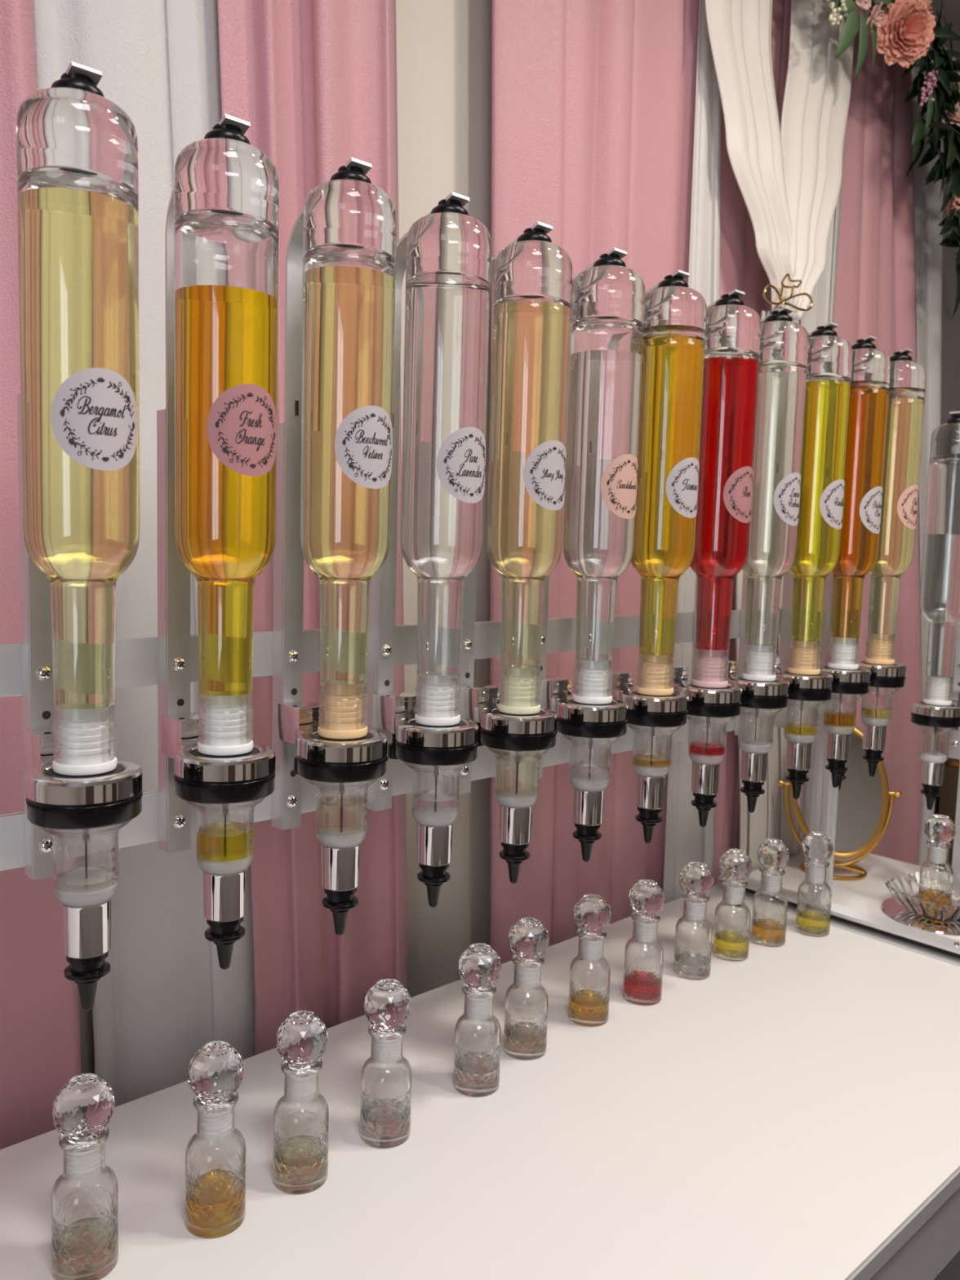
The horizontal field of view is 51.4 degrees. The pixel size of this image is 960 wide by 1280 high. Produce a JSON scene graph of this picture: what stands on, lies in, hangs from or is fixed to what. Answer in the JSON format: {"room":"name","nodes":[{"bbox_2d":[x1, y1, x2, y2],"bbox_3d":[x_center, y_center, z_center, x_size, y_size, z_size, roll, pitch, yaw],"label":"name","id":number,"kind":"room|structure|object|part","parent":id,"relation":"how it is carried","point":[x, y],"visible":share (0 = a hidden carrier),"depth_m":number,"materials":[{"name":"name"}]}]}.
{"room":"shop","nodes":[
{"label":"shop","id":0,"kind":"room"},
{"bbox_2d":[77,0,959,1074],"bbox_3d":[-0.035,0.017,1.514,5.400,2.670,0.100,-4,8,-43],"label":"wall","id":1,"kind":"structure","parent":0,"point":[444,46],"depth_m":1.39,"materials":[{"name":"beige paint"}]},
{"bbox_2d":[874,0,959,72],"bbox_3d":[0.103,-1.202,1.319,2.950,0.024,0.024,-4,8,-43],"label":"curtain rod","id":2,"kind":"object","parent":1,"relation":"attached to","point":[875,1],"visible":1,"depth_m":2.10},
{"bbox_2d":[0,0,80,1149],"bbox_3d":[-0.684,0.096,0.772,0.733,2.500,0.031,-4,8,-43],"label":"curtain","id":3,"kind":"object","parent":2,"relation":"hanging from","point":[40,1052],"visible":0.38,"depth_m":0.99,"materials":[{"name":"pink fabric"}]},
{"bbox_2d":[34,0,255,1107],"bbox_3d":[-0.365,0.073,1.095,0.285,2.500,0.016,-4,8,-43],"label":"curtain","id":4,"kind":"object","parent":2,"relation":"hanging from","point":[166,994],"visible":0.28,"depth_m":1.08,"materials":[{"name":"white fabric"}]},
{"bbox_2d":[217,0,407,1055],"bbox_3d":[-0.203,0.066,1.216,0.310,2.500,0.031,-4,8,-43],"label":"curtain","id":5,"kind":"object","parent":2,"relation":"hanging from","point":[314,82],"visible":0.36,"depth_m":1.20,"materials":[{"name":"pink fabric"}]},
{"bbox_2d":[489,0,699,964],"bbox_3d":[0.166,0.043,1.558,0.481,2.500,0.032,-4,8,-43],"label":"curtain","id":6,"kind":"object","parent":2,"relation":"hanging from","point":[593,101],"visible":0.26,"depth_m":1.49,"materials":[{"name":"pink fabric"}]},
{"bbox_2d":[662,0,721,903],"bbox_3d":[0.375,0.033,1.724,0.167,2.500,0.011,-4,8,-43],"label":"curtain","id":7,"kind":"object","parent":2,"relation":"hanging from","point":[686,841],"visible":0.25,"depth_m":1.65,"materials":[{"name":"white fabric"}]},
{"bbox_2d":[705,0,795,315],"bbox_3d":[0.438,-0.880,1.621,0.295,0.660,0.044,-2,7,-34],"label":"curtain","id":8,"kind":"object","parent":2,"relation":"hanging from","point":[740,31],"visible":0.9,"depth_m":1.63,"materials":[{"name":"white fabric"}]},
{"bbox_2d":[763,273,813,311],"bbox_3d":[0.504,-0.582,1.669,0.152,0.058,0.032,-4,8,-43],"label":"clip","id":9,"kind":"object","parent":8,"relation":"attached to","point":[780,296],"visible":1,"depth_m":1.67,"materials":[{"name":"gold metal"}]},
{"bbox_2d":[735,311,800,871],"bbox_3d":[0.554,0.132,1.866,0.290,1.405,0.044,-4,8,-43],"label":"curtain","id":10,"kind":"object","parent":9,"relation":"hanging from","point":[769,820],"visible":0.09,"depth_m":1.90,"materials":[{"name":"white fabric"}]},
{"bbox_2d":[712,0,791,885],"bbox_3d":[0.460,0.025,1.826,0.332,2.500,0.022,-4,8,-43],"label":"curtain","id":11,"kind":"object","parent":2,"relation":"hanging from","point":[741,268],"visible":0.12,"depth_m":1.76,"materials":[{"name":"pink fabric"}]},
{"bbox_2d":[780,0,853,320],"bbox_3d":[0.599,-0.890,1.763,0.241,0.660,0.049,-4,8,-43],"label":"curtain","id":12,"kind":"object","parent":2,"relation":"hanging from","point":[817,93],"visible":0.88,"depth_m":1.75,"materials":[{"name":"white fabric"}]},
{"bbox_2d":[792,131,845,853],"bbox_3d":[0.598,0.018,1.933,0.190,2.500,0.009,-4,8,-43],"label":"curtain","id":13,"kind":"object","parent":2,"relation":"hanging from","point":[821,313],"visible":0.03,"depth_m":1.91,"materials":[{"name":"white fabric"}]},
{"bbox_2d":[801,5,923,865],"bbox_3d":[0.876,-0.002,2.217,0.583,2.500,0.027,-4,8,-43],"label":"curtain","id":14,"kind":"object","parent":2,"relation":"hanging from","point":[875,296],"visible":0.29,"depth_m":2.09,"materials":[{"name":"pink fabric"}]},
{"bbox_2d":[817,0,959,316],"bbox_3d":[0.816,-0.959,1.873,0.810,0.578,0.179,-4,8,-43],"label":"flower garland","id":15,"kind":"object","parent":2,"relation":"hanging from","point":[938,91],"visible":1,"depth_m":1.90,"materials":[{"name":"green plant"}]},
{"bbox_2d":[911,66,943,866],"bbox_3d":[1.018,-0.013,2.372,0.423,2.500,0.017,-4,8,-43],"label":"curtain","id":16,"kind":"object","parent":2,"relation":"hanging from","point":[928,202],"visible":0.27,"depth_m":2.29,"materials":[{"name":"white fabric"}]},
{"bbox_2d":[928,0,959,52],"bbox_3d":[1.217,-1.200,0.076,5.400,0.100,3.675,-4,8,-43],"label":"ceiling","id":17,"kind":"structure","parent":0,"point":[950,8],"depth_m":2.17,"materials":[{"name":"grey paint"}]},
{"bbox_3d":[1.140,1.556,0.346,5.400,0.100,3.675,-4,8,-43],"label":"floor","id":18,"kind":"structure","parent":0,"visible":0},
{"bbox_2d":[0,853,959,1279],"bbox_3d":[-0.052,0.958,0.980,2.665,0.900,0.630,-4,8,-43],"label":"countertop","id":19,"kind":"structure","parent":18,"relation":"on","point":[791,1110],"depth_m":1.00,"materials":[{"name":"white laminate"}]},
{"bbox_2d":[50,1073,118,1279],"bbox_3d":[-0.322,0.435,0.813,0.051,0.158,0.051,-4,8,-43],"label":"perfume bottle","id":20,"kind":"object","parent":19,"relation":"on","point":[84,1198],"visible":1,"depth_m":0.80,"materials":[{"name":"glass"}]},
{"bbox_2d":[185,1040,245,1237],"bbox_3d":[-0.231,0.432,0.872,0.051,0.158,0.051,2,6,7],"label":"perfume bottle","id":21,"kind":"object","parent":19,"relation":"on","point":[215,1154],"visible":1,"depth_m":0.85,"materials":[{"name":"clear glass"}]},
{"bbox_2d":[272,1010,328,1193],"bbox_3d":[-0.167,0.428,0.932,0.051,0.158,0.051,-2,7,-33],"label":"perfume bottle","id":22,"kind":"object","parent":19,"relation":"on","point":[301,1115],"visible":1,"depth_m":0.92,"materials":[{"name":"glass"}]},
{"bbox_2d":[360,978,411,1147],"bbox_3d":[-0.094,0.423,1.005,0.051,0.158,0.051,3,6,17],"label":"perfume bottle","id":23,"kind":"object","parent":19,"relation":"on","point":[385,1105],"visible":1,"depth_m":0.99,"materials":[{"name":"clear glass"}]},
{"bbox_2d":[453,942,501,1096],"bbox_3d":[-0.002,0.416,1.101,0.051,0.158,0.051,-1,6,-23],"label":"perfume bottle","id":24,"kind":"object","parent":19,"relation":"on","point":[477,1031],"visible":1,"depth_m":1.08,"materials":[{"name":"clear glass"}]},
{"bbox_2d":[503,917,548,1059],"bbox_3d":[0.056,0.409,1.181,0.051,0.158,0.051,4,6,26],"label":"perfume bottle","id":25,"kind":"object","parent":19,"relation":"on","point":[526,1005],"visible":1,"depth_m":1.16,"materials":[{"name":"glass"}]},
{"bbox_2d":[568,893,611,1026],"bbox_3d":[0.140,0.404,1.266,0.051,0.158,0.051,0,6,-14],"label":"perfume bottle","id":26,"kind":"object","parent":19,"relation":"on","point":[589,971],"visible":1,"depth_m":1.25,"materials":[{"name":"clear glass"}]},
{"bbox_2d":[622,879,664,1005],"bbox_3d":[0.219,0.400,1.328,0.051,0.158,0.051,6,7,36],"label":"perfume bottle","id":27,"kind":"object","parent":19,"relation":"on","point":[643,953],"visible":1,"depth_m":1.31,"materials":[{"name":"clear glass"}]},
{"bbox_2d":[673,862,713,980],"bbox_3d":[0.303,0.394,1.410,0.051,0.158,0.051,1,6,-4],"label":"perfume bottle","id":28,"kind":"object","parent":19,"relation":"on","point":[693,931],"visible":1,"depth_m":1.39,"materials":[{"name":"clear glass"}]},
{"bbox_2d":[713,848,751,961],"bbox_3d":[0.375,0.390,1.476,0.051,0.158,0.051,-4,8,-44],"label":"perfume bottle","id":29,"kind":"object","parent":19,"relation":"on","point":[732,915],"visible":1,"depth_m":1.46,"materials":[{"name":"clear glass"}]},
{"bbox_2d":[751,838,789,946],"bbox_3d":[0.447,0.386,1.534,0.051,0.158,0.051,2,6,6],"label":"perfume bottle","id":30,"kind":"object","parent":19,"relation":"on","point":[770,903],"visible":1,"depth_m":1.52,"materials":[{"name":"clear glass"}]},
{"bbox_2d":[795,831,833,937],"bbox_3d":[0.530,0.384,1.578,0.051,0.158,0.051,-2,7,-34],"label":"perfume bottle","id":31,"kind":"object","parent":19,"relation":"on","point":[814,893],"visible":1,"depth_m":1.56,"materials":[{"name":"clear glass"}]},
{"bbox_2d":[715,720,959,966],"bbox_3d":[0.645,0.213,1.543,0.046,0.510,0.600,-4,8,-43],"label":"stand","id":32,"kind":"object","parent":19,"relation":"on","point":[824,796],"visible":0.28,"depth_m":1.62,"materials":[{"name":"white"}]},
{"bbox_2d":[0,714,775,871],"bbox_3d":[0.050,0.130,1.157,1.369,0.042,0.008,-4,8,-43],"label":"rail","id":33,"kind":"object","parent":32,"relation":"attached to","point":[143,828],"visible":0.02,"depth_m":0.92,"materials":[{"name":"white"}]},
{"bbox_2d":[17,61,142,1010],"bbox_3d":[-0.295,-0.056,0.713,0.077,0.646,0.136,-4,8,-43],"label":"dispenser","id":34,"kind":"object","parent":33,"relation":"attached to","point":[73,824],"visible":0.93,"depth_m":0.70,"materials":[{"name":"silver metal"}]},
{"bbox_2d":[16,87,139,776],"bbox_3d":[-0.272,-0.133,0.683,0.076,0.451,0.075,3,6,15],"label":"bottle","id":35,"kind":"object","parent":34,"relation":"on","point":[77,175],"visible":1,"depth_m":0.65,"materials":[{"name":"clear glass"}]},
{"bbox_2d":[44,764,124,778],"bbox_3d":[-0.279,0.099,0.706,0.052,0.015,0.052,-4,8,-43],"label":"washer","id":36,"kind":"object","parent":34,"relation":"in","point":[118,772],"depth_m":0.69,"materials":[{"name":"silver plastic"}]},
{"bbox_2d":[156,114,275,969],"bbox_3d":[-0.215,-0.061,0.787,0.077,0.646,0.136,-4,8,-43],"label":"dispenser","id":37,"kind":"object","parent":33,"relation":"attached to","point":[224,792],"visible":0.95,"depth_m":0.80,"materials":[{"name":"grey"}]},
{"bbox_2d":[191,746,259,758],"bbox_3d":[-0.199,0.094,0.780,0.052,0.015,0.052,-4,8,-43],"label":"washer","id":38,"kind":"object","parent":37,"relation":"in","point":[255,753],"depth_m":0.76,"materials":[{"name":"silver plastic"}]},
{"bbox_2d":[173,137,279,755],"bbox_3d":[-0.192,-0.138,0.757,0.075,0.451,0.076,0,6,-18],"label":"bottle","id":39,"kind":"object","parent":37,"relation":"on","point":[226,190],"visible":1,"depth_m":0.72,"materials":[{"name":"clear glass"}]},
{"bbox_2d":[271,157,387,935],"bbox_3d":[-0.134,-0.067,0.862,0.077,0.646,0.136,-4,8,-43],"label":"dispenser","id":40,"kind":"object","parent":33,"relation":"attached to","point":[341,772],"visible":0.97,"depth_m":0.88,"materials":[{"name":"grey"}]},
{"bbox_2d":[311,732,373,741],"bbox_3d":[-0.118,0.089,0.855,0.052,0.015,0.052,-4,8,-43],"label":"washer","id":41,"kind":"object","parent":40,"relation":"in","point":[315,737],"depth_m":0.84,"materials":[{"name":"silver"}]},
{"bbox_2d":[300,178,396,739],"bbox_3d":[-0.111,-0.143,0.832,0.076,0.451,0.075,3,6,15],"label":"bottle","id":42,"kind":"object","parent":40,"relation":"on","point":[349,230],"visible":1,"depth_m":0.80,"materials":[{"name":"clear glass"}]},
{"bbox_2d":[366,191,478,907],"bbox_3d":[-0.056,-0.071,0.934,0.077,0.646,0.136,-4,8,-43],"label":"dispenser","id":43,"kind":"object","parent":33,"relation":"attached to","point":[436,756],"visible":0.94,"depth_m":0.93,"materials":[{"name":"grey"}]},
{"bbox_2d":[408,720,465,728],"bbox_3d":[-0.040,0.084,0.927,0.052,0.015,0.052,-4,8,-43],"label":"washer","id":44,"kind":"object","parent":43,"relation":"in","point":[412,724],"depth_m":0.91,"materials":[{"name":"silver plastic"}]},
{"bbox_2d":[400,212,491,726],"bbox_3d":[-0.033,-0.148,0.904,0.076,0.451,0.075,4,6,23],"label":"bottle","id":45,"kind":"object","parent":43,"relation":"on","point":[448,255],"visible":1,"depth_m":0.87,"materials":[{"name":"clear glass"}]},
{"bbox_2d":[458,221,557,884],"bbox_3d":[0.023,-0.076,1.006,0.077,0.646,0.136,-4,8,-43],"label":"dispenser","id":46,"kind":"object","parent":33,"relation":"attached to","point":[517,743],"visible":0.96,"depth_m":0.99,"materials":[{"name":"grey"}]},
{"bbox_2d":[493,708,545,715],"bbox_3d":[0.039,0.079,1.000,0.052,0.015,0.052,-4,8,-43],"label":"washer","id":47,"kind":"object","parent":46,"relation":"in","point":[495,711],"depth_m":0.98,"materials":[{"name":"silver"}]},
{"bbox_2d":[486,240,572,715],"bbox_3d":[0.046,-0.153,0.977,0.076,0.451,0.075,4,6,23],"label":"bottle","id":48,"kind":"object","parent":46,"relation":"on","point":[532,286],"visible":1,"depth_m":0.94,"materials":[{"name":"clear glass"}]},
{"bbox_2d":[538,247,628,862],"bbox_3d":[0.105,-0.081,1.082,0.077,0.646,0.136,-4,8,-43],"label":"dispenser","id":49,"kind":"object","parent":33,"relation":"attached to","point":[591,731],"visible":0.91,"depth_m":1.06,"materials":[{"name":"grey"}]},
{"bbox_2d":[568,698,616,706],"bbox_3d":[0.121,0.074,1.075,0.052,0.015,0.052,-4,8,-43],"label":"washer","id":50,"kind":"object","parent":49,"relation":"in","point":[571,702],"depth_m":1.06,"materials":[{"name":"silver plastic"}]},
{"bbox_2d":[563,264,644,704],"bbox_3d":[0.127,-0.158,1.052,0.076,0.451,0.075,3,6,15],"label":"bottle","id":51,"kind":"object","parent":49,"relation":"on","point":[608,300],"visible":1,"depth_m":1.02,"materials":[{"name":"clear glass"}]},
{"bbox_2d":[611,269,689,844],"bbox_3d":[0.185,-0.086,1.156,0.077,0.646,0.136,-4,8,-43],"label":"dispenser","id":52,"kind":"object","parent":33,"relation":"attached to","point":[653,720],"visible":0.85,"depth_m":1.14,"materials":[{"name":"grey"}]},
{"bbox_2d":[631,690,677,697],"bbox_3d":[0.201,0.069,1.149,0.052,0.015,0.052,-4,8,-43],"label":"washer","id":53,"kind":"object","parent":52,"relation":"in","point":[634,694],"depth_m":1.13,"materials":[{"name":"silver"}]},
{"bbox_2d":[630,285,706,696],"bbox_3d":[0.207,-0.163,1.126,0.076,0.451,0.075,4,6,23],"label":"bottle","id":54,"kind":"object","parent":52,"relation":"on","point":[674,330],"visible":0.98,"depth_m":1.09,"materials":[{"name":"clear glass"}]},
{"bbox_2d":[672,288,745,826],"bbox_3d":[0.266,-0.091,1.231,0.077,0.646,0.136,-4,8,-43],"label":"dispenser","id":55,"kind":"object","parent":33,"relation":"attached to","point":[709,710],"visible":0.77,"depth_m":1.21,"materials":[{"name":"grey"}]},
{"bbox_2d":[688,683,731,688],"bbox_3d":[0.282,0.064,1.224,0.052,0.015,0.052,-4,8,-43],"label":"washer","id":56,"kind":"object","parent":55,"relation":"in","point":[691,686],"depth_m":1.21,"materials":[{"name":"silver"}]},
{"bbox_2d":[689,304,760,688],"bbox_3d":[0.288,-0.168,1.201,0.075,0.451,0.076,-1,6,-26],"label":"bottle","id":57,"kind":"object","parent":55,"relation":"on","point":[733,331],"visible":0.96,"depth_m":1.17,"materials":[{"name":"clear glass"}]},
{"bbox_2d":[688,306,793,813],"bbox_3d":[0.346,-0.097,1.305,0.077,0.646,0.136,-4,8,-43],"label":"dispenser","id":58,"kind":"object","parent":33,"relation":"attached to","point":[761,700],"visible":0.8,"depth_m":1.28,"materials":[{"name":"grey"}]},
{"bbox_2d":[737,677,779,682],"bbox_3d":[0.362,0.059,1.298,0.052,0.015,0.052,-4,8,-43],"label":"washer","id":59,"kind":"object","parent":58,"relation":"in","point":[740,679],"depth_m":1.28,"materials":[{"name":"silver plastic"}]},
{"bbox_2d":[742,320,808,681],"bbox_3d":[0.368,-0.173,1.275,0.075,0.451,0.076,0,6,-18],"label":"bottle","id":60,"kind":"object","parent":58,"relation":"on","point":[784,344],"visible":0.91,"depth_m":1.24,"materials":[{"name":"clear glass"}]},
{"bbox_2d":[733,321,838,799],"bbox_3d":[0.429,-0.102,1.382,0.077,0.646,0.136,-4,8,-43],"label":"dispenser","id":61,"kind":"object","parent":33,"relation":"attached to","point":[806,693],"visible":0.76,"depth_m":1.36,"materials":[{"name":"grey"}]},
{"bbox_2d":[784,671,823,675],"bbox_3d":[0.446,0.054,1.375,0.052,0.015,0.052,-4,8,-43],"label":"washer","id":62,"kind":"object","parent":61,"relation":"in","point":[786,673],"depth_m":1.36,"materials":[{"name":"silver"}]},
{"bbox_2d":[787,334,853,675],"bbox_3d":[0.452,-0.178,1.352,0.075,0.451,0.076,0,6,-18],"label":"bottle","id":63,"kind":"object","parent":61,"relation":"on","point":[829,362],"visible":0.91,"depth_m":1.32,"materials":[{"name":"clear glass"}]},
{"bbox_2d":[774,335,876,787],"bbox_3d":[0.511,-0.107,1.457,0.077,0.646,0.136,-4,8,-43],"label":"dispenser","id":64,"kind":"object","parent":33,"relation":"attached to","point":[848,686],"visible":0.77,"depth_m":1.44,"materials":[{"name":"grey"}]},
{"bbox_2d":[823,666,862,671],"bbox_3d":[0.527,0.049,1.450,0.052,0.015,0.052,-4,8,-43],"label":"washer","id":65,"kind":"object","parent":64,"relation":"in","point":[825,668],"depth_m":1.43,"materials":[{"name":"silver plastic"}]},
{"bbox_2d":[827,347,890,670],"bbox_3d":[0.533,-0.183,1.427,0.075,0.451,0.076,0,6,-18],"label":"bottle","id":66,"kind":"object","parent":64,"relation":"on","point":[871,367],"visible":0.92,"depth_m":1.39,"materials":[{"name":"clear glass"}]},
{"bbox_2d":[817,347,912,777],"bbox_3d":[0.595,-0.112,1.535,0.077,0.646,0.136,-4,8,-43],"label":"dispenser","id":67,"kind":"object","parent":33,"relation":"attached to","point":[885,680],"visible":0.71,"depth_m":1.52,"materials":[{"name":"grey metal"}]},
{"bbox_2d":[861,661,897,665],"bbox_3d":[0.611,0.044,1.528,0.052,0.015,0.052,-4,8,-43],"label":"washer","id":68,"kind":"object","parent":67,"relation":"in","point":[863,663],"depth_m":1.51,"materials":[{"name":"silver"}]},
{"bbox_2d":[864,360,926,665],"bbox_3d":[0.618,-0.189,1.505,0.075,0.451,0.076,-1,6,-22],"label":"bottle","id":69,"kind":"object","parent":67,"relation":"on","point":[907,388],"visible":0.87,"depth_m":1.47,"materials":[{"name":"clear glass"}]},
{"bbox_2d":[0,608,782,697],"bbox_3d":[0.053,-0.003,1.144,1.369,0.040,0.008,-4,8,-43],"label":"rail","id":70,"kind":"object","parent":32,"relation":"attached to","point":[135,658],"visible":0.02,"depth_m":0.94,"materials":[{"name":"white"}]},
{"bbox_3d":[0.569,0.193,1.634,0.030,0.490,0.030,-4,8,-43],"label":"post","id":71,"kind":"part","parent":32,"relation":"part of","materials":[{"name":"white"}]},
{"bbox_2d":[777,726,901,879],"bbox_3d":[0.670,0.296,1.869,0.219,0.283,0.100,3,6,16],"label":"vanity mirror","id":72,"kind":"object","parent":19,"relation":"on","point":[864,808],"visible":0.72,"depth_m":1.85,"materials":[{"name":"gold metal"}]},
{"bbox_3d":[0.577,0.273,1.895,0.023,0.014,0.013,3,6,9],"label":"pivot knob","id":73,"kind":"part","parent":72,"relation":"part of","materials":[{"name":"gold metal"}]},
{"bbox_3d":[0.671,0.278,1.867,0.175,0.255,0.012,-5,-11,15],"label":"oval frame","id":74,"kind":"part","parent":72,"relation":"part of","materials":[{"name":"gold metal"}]},
{"bbox_3d":[0.671,0.278,1.867,0.160,0.240,0.004,-5,-11,15],"label":"mirror pane","id":75,"kind":"part","parent":72,"relation":"part of","materials":[{"name":"silver metal"}]},
{"bbox_3d":[0.764,0.283,1.839,0.023,0.014,0.013,3,6,9],"label":"pivot knob","id":76,"kind":"part","parent":72,"relation":"part of","materials":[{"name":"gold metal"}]},
{"bbox_3d":[0.175,0.602,0.737,2.600,0.089,0.016,-4,8,-43],"label":"panel","id":77,"kind":"part","parent":19,"relation":"part of","materials":[{"name":"grey"}]},
{"bbox_2d":[880,897,959,935],"bbox_3d":[0.765,0.459,1.669,0.176,0.003,0.176,-4,8,-43],"label":"tray","id":78,"kind":"object","parent":19,"relation":"on","point":[890,906],"visible":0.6,"depth_m":1.63,"materials":[{"name":"silver glass"}]},
{"bbox_2d":[885,870,959,922],"bbox_3d":[0.766,0.432,1.666,0.196,0.051,0.160,-4,8,-43],"label":"crystal bowl","id":79,"kind":"object","parent":78,"relation":"on","point":[904,889],"visible":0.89,"depth_m":1.63,"materials":[{"name":"clear glass"}]},
{"bbox_2d":[917,814,955,904],"bbox_3d":[0.762,0.371,1.663,0.051,0.158,0.051,-4,8,-43],"label":"perfume bottle","id":80,"kind":"object","parent":79,"relation":"in","point":[936,875],"visible":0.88,"depth_m":1.65,"materials":[{"name":"clear glass"}]},
{"bbox_3d":[0.905,0.907,1.877,0.020,0.879,0.598,-4,8,-43],"label":"panel","id":81,"kind":"part","parent":19,"relation":"part of","materials":[{"name":"grey"}]},
{"bbox_2d":[951,763,959,871],"bbox_3d":[0.855,0.202,1.744,0.030,0.505,0.150,-4,8,-43],"label":"stand","id":82,"kind":"object","parent":19,"relation":"on","point":[956,851],"visible":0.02,"depth_m":1.75,"materials":[{"name":"silver metal"}]},
{"bbox_2d":[911,411,959,809],"bbox_3d":[0.774,-0.042,1.638,0.136,0.646,0.077,-4,8,-43],"label":"dispenser","id":83,"kind":"object","parent":82,"relation":"attached to","point":[939,726],"visible":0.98,"depth_m":1.62,"materials":[{"name":"grey metal"}]},
{"bbox_2d":[920,702,954,706],"bbox_3d":[0.747,0.113,1.633,0.052,0.015,0.052,-4,8,-43],"label":"washer","id":84,"kind":"object","parent":83,"relation":"in","point":[922,704],"depth_m":1.61,"materials":[{"name":"silver plastic"}]},
{"bbox_2d":[919,422,959,706],"bbox_3d":[0.754,-0.120,1.610,0.075,0.451,0.075,2,6,8],"label":"bottle","id":85,"kind":"object","parent":83,"relation":"on","point":[940,590],"visible":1,"depth_m":1.59,"materials":[{"name":"clear glass"}]},
{"bbox_2d":[937,757,959,866],"bbox_3d":[1.675,0.760,2.753,0.940,1.044,0.500,-4,8,-43],"label":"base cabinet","id":86,"kind":"object","parent":18,"relation":"on","point":[948,788],"visible":0.1,"depth_m":2.57,"materials":[{"name":"brown wood"}]}
]}

